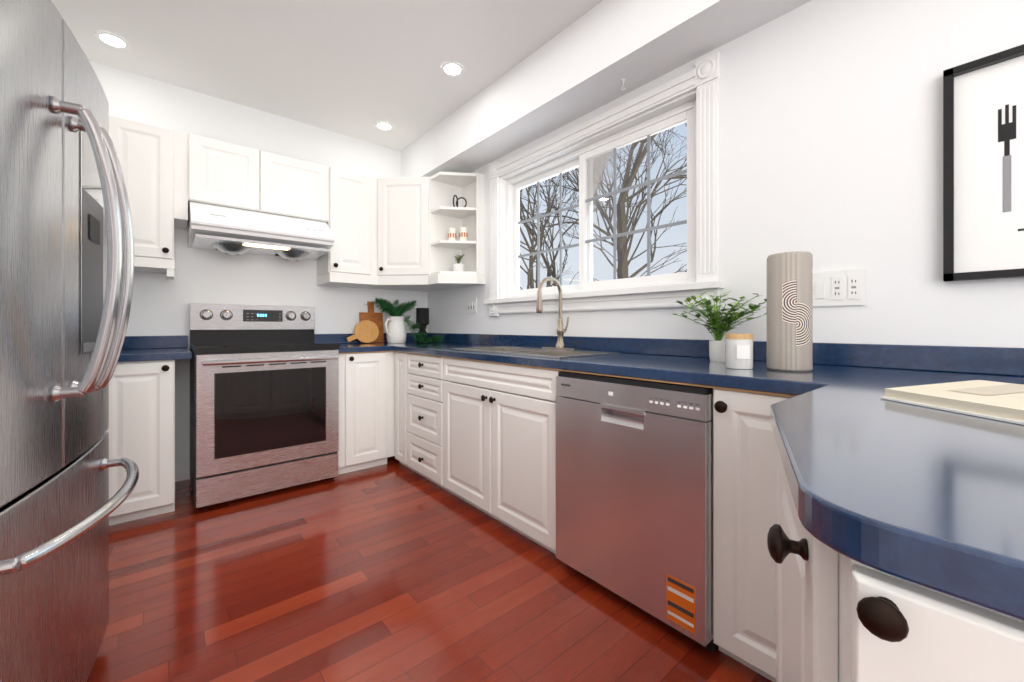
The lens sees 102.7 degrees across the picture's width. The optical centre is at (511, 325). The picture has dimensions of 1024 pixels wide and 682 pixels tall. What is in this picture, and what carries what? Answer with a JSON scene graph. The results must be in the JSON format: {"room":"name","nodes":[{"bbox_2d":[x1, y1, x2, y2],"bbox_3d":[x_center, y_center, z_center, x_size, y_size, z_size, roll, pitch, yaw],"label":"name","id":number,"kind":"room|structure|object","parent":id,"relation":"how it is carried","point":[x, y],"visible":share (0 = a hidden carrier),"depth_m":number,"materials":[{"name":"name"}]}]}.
{"room":"kitchen","nodes":[
{"label":"kitchen","id":0,"kind":"room"},
{"bbox_2d":[89,60,427,481],"bbox_3d":[-1.981,-0.280,3.009,3.250,2.620,0.150,0,0,-40],"label":"wall","id":1,"kind":"structure","parent":0,"point":[160,304],"depth_m":2.89,"materials":[{"name":"white paint"}]},
{"bbox_2d":[109,114,192,277],"bbox_3d":[-2.213,-0.762,2.497,0.366,0.835,0.328,0,0,-40],"label":"upper cabinet","id":2,"kind":"object","parent":1,"relation":"attached to","point":[156,162],"depth_m":2.39,"materials":[{"name":"white paint"}]},
{"bbox_2d":[193,134,260,211],"bbox_3d":[-1.930,-0.975,2.736,0.375,0.410,0.328,0,0,-40],"label":"upper cabinet","id":3,"kind":"object","parent":1,"relation":"attached to","point":[225,174],"depth_m":2.61,"materials":[{"name":"white paint"}]},
{"bbox_2d":[188,201,334,260],"bbox_3d":[-1.708,-0.617,2.810,0.794,0.299,0.500,0,0,-40],"label":"range hood","id":4,"kind":"object","parent":1,"relation":"attached to","point":[229,231],"visible":1,"depth_m":2.65,"materials":[{"name":"white metal"}]},
{"bbox_2d":[261,150,332,221],"bbox_3d":[-1.619,-0.975,2.998,0.440,0.410,0.328,0,0,-40],"label":"upper cabinet","id":5,"kind":"object","parent":1,"relation":"attached to","point":[290,187],"depth_m":2.87,"materials":[{"name":"white paint"}]},
{"bbox_2d":[317,168,376,281],"bbox_3d":[-1.308,-0.790,3.260,0.373,0.780,0.328,0,0,-40],"label":"upper cabinet","id":6,"kind":"object","parent":1,"relation":"attached to","point":[352,256],"depth_m":3.13,"materials":[{"name":"white paint"}]},
{"bbox_2d":[369,174,464,285],"bbox_3d":[-0.842,-0.790,3.470,0.610,0.780,0.609,0,0,-40],"label":"shelf","id":7,"kind":"object","parent":1,"relation":"attached to","point":[446,216],"depth_m":3.28,"materials":[{"name":"white paint"}]},
{"bbox_2d":[448,228,456,239],"bbox_3d":[-0.471,-0.714,3.236,0.065,0.112,0.066,0,0,-40],"label":"mug","id":8,"kind":"object","parent":7,"relation":"on","point":[452,234],"visible":0.88,"depth_m":3.21,"materials":[{"name":"white ceramic"}]},
{"bbox_2d":[452,253,463,270],"bbox_3d":[-0.423,-0.498,3.225,0.106,0.155,0.114,0,0,-40],"label":"potted plant","id":9,"kind":"object","parent":7,"relation":"on","point":[458,267],"visible":0.98,"depth_m":3.18,"materials":[{"name":"white"}]},
{"bbox_2d":[453,195,466,206],"bbox_3d":[-0.423,-0.976,3.224,0.102,0.120,0.099,0,0,-40],"label":"knot","id":10,"kind":"object","parent":7,"relation":"on","point":[457,198],"visible":0.67,"depth_m":3.22,"materials":[{"name":"grey metal"}]},
{"bbox_2d":[459,227,467,240],"bbox_3d":[-0.381,-0.714,3.214,0.065,0.112,0.066,0,0,-40],"label":"mug","id":11,"kind":"object","parent":7,"relation":"on","point":[463,234],"visible":0.85,"depth_m":3.19,"materials":[{"name":"white ceramic"}]},
{"bbox_2d":[51,0,602,150],"bbox_3d":[-0.127,-1.640,0.811,3.250,0.100,5.900,0,0,-40],"label":"ceiling","id":12,"kind":"structure","parent":0,"point":[358,69],"depth_m":2.35,"materials":[{"name":"white paint"}]},
{"bbox_2d":[94,31,129,49],"bbox_3d":[-2.220,-1.587,2.277,0.143,0.005,0.143,0,0,5],"label":"recessed light","id":13,"kind":"object","parent":12,"relation":"in","point":[112,40],"depth_m":2.28,"materials":[{"name":"white plastic"}]},
{"bbox_2d":[375,121,392,130],"bbox_3d":[-1.016,-1.587,3.253,0.143,0.005,0.143,0,0,5],"label":"recessed light","id":14,"kind":"object","parent":12,"relation":"in","point":[385,126],"depth_m":3.25,"materials":[{"name":"white plastic"}]},
{"bbox_2d":[441,61,463,76],"bbox_3d":[-0.368,-1.587,2.531,0.143,0.005,0.143,0,0,5],"label":"recessed light","id":15,"kind":"object","parent":12,"relation":"in","point":[453,69],"depth_m":2.53,"materials":[{"name":"white plastic"}]},
{"bbox_2d":[87,456,771,681],"bbox_3d":[-0.127,1.080,0.811,3.250,0.100,5.900,0,0,-40],"label":"floor","id":16,"kind":"structure","parent":0,"point":[393,569],"depth_m":1.53,"materials":[{"name":"brown wood"}]},
{"bbox_2d":[0,0,138,681],"bbox_3d":[-1.339,0.138,0.820,0.858,1.783,0.908,0,0,-31],"label":"refrigerator","id":17,"kind":"object","parent":16,"relation":"on","point":[66,259],"visible":1,"depth_m":0.94,"materials":[{"name":"grey metal"}]},
{"bbox_2d":[106,360,174,525],"bbox_3d":[-2.147,0.607,2.365,0.302,0.846,0.617,0,0,-40],"label":"base cabinet","id":18,"kind":"object","parent":16,"relation":"on","point":[141,429],"depth_m":2.15,"materials":[{"name":"white paint"}]},
{"bbox_2d":[118,335,191,361],"bbox_3d":[-2.405,0.123,2.137,1.138,0.119,0.633,0,0,-40],"label":"countertop","id":19,"kind":"structure","parent":18,"relation":"on","point":[135,348],"depth_m":2.53,"materials":[{"name":"blue stone"}]},
{"bbox_2d":[189,303,339,507],"bbox_3d":[-1.623,0.440,2.693,0.764,1.180,0.726,0,0,-40],"label":"range","id":20,"kind":"object","parent":16,"relation":"on","point":[264,398],"visible":1,"depth_m":2.48,"materials":[{"name":"grey metal"}]},
{"bbox_2d":[337,352,389,474],"bbox_3d":[-1.250,0.607,3.121,0.352,0.846,0.617,0,0,-40],"label":"base cabinet","id":21,"kind":"object","parent":16,"relation":"on","point":[364,378],"depth_m":2.89,"materials":[{"name":"white paint"}]},
{"bbox_2d":[314,333,389,353],"bbox_3d":[-1.234,0.127,3.118,0.368,0.127,0.642,0,0,-40],"label":"countertop","id":22,"kind":"structure","parent":21,"relation":"on","point":[346,347],"depth_m":3.22,"materials":[{"name":"blue stone"}]},
{"bbox_2d":[346,320,378,342],"bbox_3d":[-1.235,0.046,3.394,0.257,0.192,0.077,0,0,-40],"label":"round cutting board","id":23,"kind":"object","parent":22,"relation":"on","point":[366,331],"visible":1,"depth_m":3.40,"materials":[{"name":"brown wood"}]},
{"bbox_2d":[359,301,383,342],"bbox_3d":[-1.206,-0.034,3.518,0.200,0.354,0.061,0,0,-40],"label":"cutting board","id":24,"kind":"object","parent":22,"relation":"on","point":[375,318],"visible":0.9,"depth_m":3.53,"materials":[{"name":"brown wood"}]},
{"bbox_2d":[394,352,401,463],"bbox_3d":[-0.581,0.607,3.155,0.617,0.846,0.231,0,0,-40],"label":"base cabinet","id":25,"kind":"object","parent":16,"relation":"on","point":[397,356],"depth_m":2.97,"materials":[{"name":"white paint"}]},
{"bbox_2d":[402,353,521,486],"bbox_3d":[-0.346,0.607,2.876,0.617,0.846,0.499,0,0,-40],"label":"base cabinet","id":26,"kind":"object","parent":16,"relation":"on","point":[423,377],"depth_m":2.62,"materials":[{"name":"white paint"}]},
{"bbox_2d":[415,470,431,480],"bbox_3d":[-0.604,1.001,2.790,0.005,0.046,0.240,0,0,-40],"label":"air vent register","id":27,"kind":"object","parent":26,"relation":"attached to","point":[423,475],"visible":0.31,"depth_m":2.79,"materials":[{"name":"white plastic"}]},
{"bbox_2d":[442,376,557,553],"bbox_3d":[0.126,0.700,2.318,0.617,0.660,0.963,0,0,-40],"label":"base cabinet","id":28,"kind":"object","parent":16,"relation":"on","point":[499,436],"depth_m":2.03,"materials":[{"name":"white paint"}]},
{"bbox_2d":[556,371,717,652],"bbox_3d":[0.628,0.612,1.694,0.637,0.836,0.630,0,0,-40],"label":"dishwasher","id":29,"kind":"object","parent":16,"relation":"on","point":[634,492],"visible":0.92,"depth_m":1.42,"materials":[{"name":"grey metal"}]},
{"bbox_2d":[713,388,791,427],"bbox_3d":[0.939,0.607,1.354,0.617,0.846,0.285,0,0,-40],"label":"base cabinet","id":30,"kind":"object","parent":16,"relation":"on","point":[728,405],"depth_m":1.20,"materials":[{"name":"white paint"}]},
{"bbox_2d":[713,408,821,681],"bbox_3d":[0.765,0.607,0.881,1.492,0.846,0.213,0,0,-40],"label":"base cabinet","id":31,"kind":"object","parent":16,"relation":"on","point":[794,600],"depth_m":1.16,"materials":[{"name":"white paint"}]},
{"bbox_2d":[390,333,1023,392],"bbox_3d":[0.317,0.127,2.067,0.648,0.127,4.248,0,0,-40],"label":"countertop","id":32,"kind":"structure","parent":31,"relation":"on","point":[672,361],"depth_m":1.45,"materials":[{"name":"blue stone"}]},
{"bbox_2d":[373,298,444,342],"bbox_3d":[-0.873,-0.054,3.484,0.542,0.397,0.405,0,0,-40],"label":"potted plant","id":33,"kind":"object","parent":32,"relation":"on","point":[395,328],"visible":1,"depth_m":3.45,"materials":[{"name":"white ceramic"}]},
{"bbox_2d":[416,308,428,341],"bbox_3d":[-0.792,-0.007,3.632,0.112,0.303,0.112,0,0,-40],"label":"candlestick","id":34,"kind":"object","parent":32,"relation":"on","point":[422,316],"visible":0.65,"depth_m":3.59,"materials":[{"name":"black"}]},
{"bbox_2d":[451,346,619,358],"bbox_3d":[0.092,0.228,2.291,0.450,0.184,0.896,0,0,-40],"label":"sink","id":35,"kind":"object","parent":32,"relation":"in","point":[541,352],"visible":0.31,"depth_m":2.29,"materials":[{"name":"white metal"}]},
{"bbox_2d":[536,277,580,349],"bbox_3d":[0.229,-0.077,2.407,0.226,0.426,0.260,0,0,-40],"label":"faucet","id":36,"kind":"object","parent":32,"relation":"on","point":[561,331],"visible":1,"depth_m":2.43,"materials":[{"name":"silver metal"}]},
{"bbox_2d":[673,291,766,361],"bbox_3d":[0.845,0.000,1.644,0.355,0.289,0.371,0,0,-40],"label":"potted plant","id":37,"kind":"object","parent":32,"relation":"on","point":[717,344],"visible":0.96,"depth_m":1.65,"materials":[{"name":"green plant"}]},
{"bbox_2d":[725,333,752,368],"bbox_3d":[0.777,0.085,1.404,0.089,0.118,0.086,0,0,-40],"label":"candle jar","id":38,"kind":"object","parent":32,"relation":"on","point":[738,350],"visible":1,"depth_m":1.37,"materials":[{"name":"white glass"}]},
{"bbox_2d":[767,251,812,371],"bbox_3d":[0.914,-0.046,1.352,0.126,0.380,0.126,0,0,-40],"label":"striped vase","id":39,"kind":"object","parent":32,"relation":"on","point":[789,311],"visible":1,"depth_m":1.30,"materials":[{"name":"ceramic"}]},
{"bbox_2d":[880,380,1023,424],"bbox_3d":[1.029,0.126,0.649,0.572,0.036,0.368,0,0,-3],"label":"open book","id":40,"kind":"object","parent":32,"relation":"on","point":[1001,401],"visible":0.98,"depth_m":0.71,"materials":[{"name":"white paper"}]},
{"bbox_2d":[750,377,1023,621],"bbox_3d":[0.780,0.168,0.356,0.850,0.045,1.034,0,0,-40],"label":"countertop","id":41,"kind":"structure","parent":31,"relation":"on","point":[928,497],"depth_m":0.38,"materials":[{"name":"blue stone"}]},
{"bbox_2d":[822,543,1023,681],"bbox_3d":[0.961,0.607,0.649,1.492,0.846,0.395,0,0,-40],"label":"base cabinet","id":42,"kind":"object","parent":16,"relation":"on","point":[877,626],"depth_m":0.29,"materials":[{"name":"white paint"}]},
{"bbox_2d":[401,0,811,176],"bbox_3d":[0.897,-1.423,1.675,0.270,0.335,5.600,0,0,-40],"label":"soffit","id":43,"kind":"structure","parent":0,"point":[585,64],"depth_m":2.16,"materials":[{"name":"white paint"}]},
{"bbox_2d":[377,176,432,277],"bbox_3d":[-0.861,-0.790,3.244,0.301,0.772,0.302,0,0,-40],"label":"upper cabinet","id":44,"kind":"object","parent":43,"relation":"attached to","point":[390,233],"depth_m":3.23,"materials":[{"name":"white paint"}]},
{"bbox_2d":[428,0,1023,347],"bbox_3d":[1.058,-0.280,1.811,0.150,2.620,5.600,0,0,-40],"label":"wall","id":45,"kind":"structure","parent":0,"point":[830,135],"depth_m":1.51,"materials":[{"name":"white paint"}]},
{"bbox_2d":[467,298,476,312],"bbox_3d":[-0.327,-0.165,3.325,0.010,0.120,0.130,0,0,-40],"label":"switch plate","id":46,"kind":"object","parent":45,"relation":"attached to","point":[471,305],"visible":1,"depth_m":3.31,"materials":[{"name":"white plastic"}]},
{"bbox_2d":[484,51,723,315],"bbox_3d":[0.418,-0.650,2.514,0.190,1.150,1.730,0,0,-40],"label":"window","id":47,"kind":"structure","parent":45,"relation":"in","point":[697,110],"depth_m":2.29,"materials":[{"name":"white wood"}]},
{"bbox_2d":[813,268,865,306],"bbox_3d":[1.202,-0.140,1.514,0.009,0.130,0.160,0,0,-40],"label":"electrical outlet plate","id":48,"kind":"object","parent":45,"relation":"attached to","point":[840,288],"visible":1,"depth_m":1.50,"materials":[{"name":"white plastic"}]},
{"bbox_2d":[943,44,1023,281],"bbox_3d":[1.579,-0.472,1.046,0.035,0.660,0.658,0,0,-40],"label":"framed picture","id":49,"kind":"object","parent":45,"relation":"attached to","point":[983,167],"visible":1,"depth_m":1.24,"materials":[{"name":"black"}]},
{"label":"outside","id":50,"kind":"structure","parent":0,"visible":0},
{"bbox_3d":[27.334,1.730,40.723,89.500,0.200,100.000,0,0,-40],"label":"ground","id":51,"kind":"structure","parent":50,"visible":0},
{"bbox_2d":[520,123,686,289],"bbox_3d":[3.692,-8.545,29.544,27.725,20.389,29.348,0,0,-40],"label":"trees","id":52,"kind":"object","parent":51,"relation":"on","point":[622,221],"depth_m":21.38,"materials":[{"name":"black plant"}]}
]}

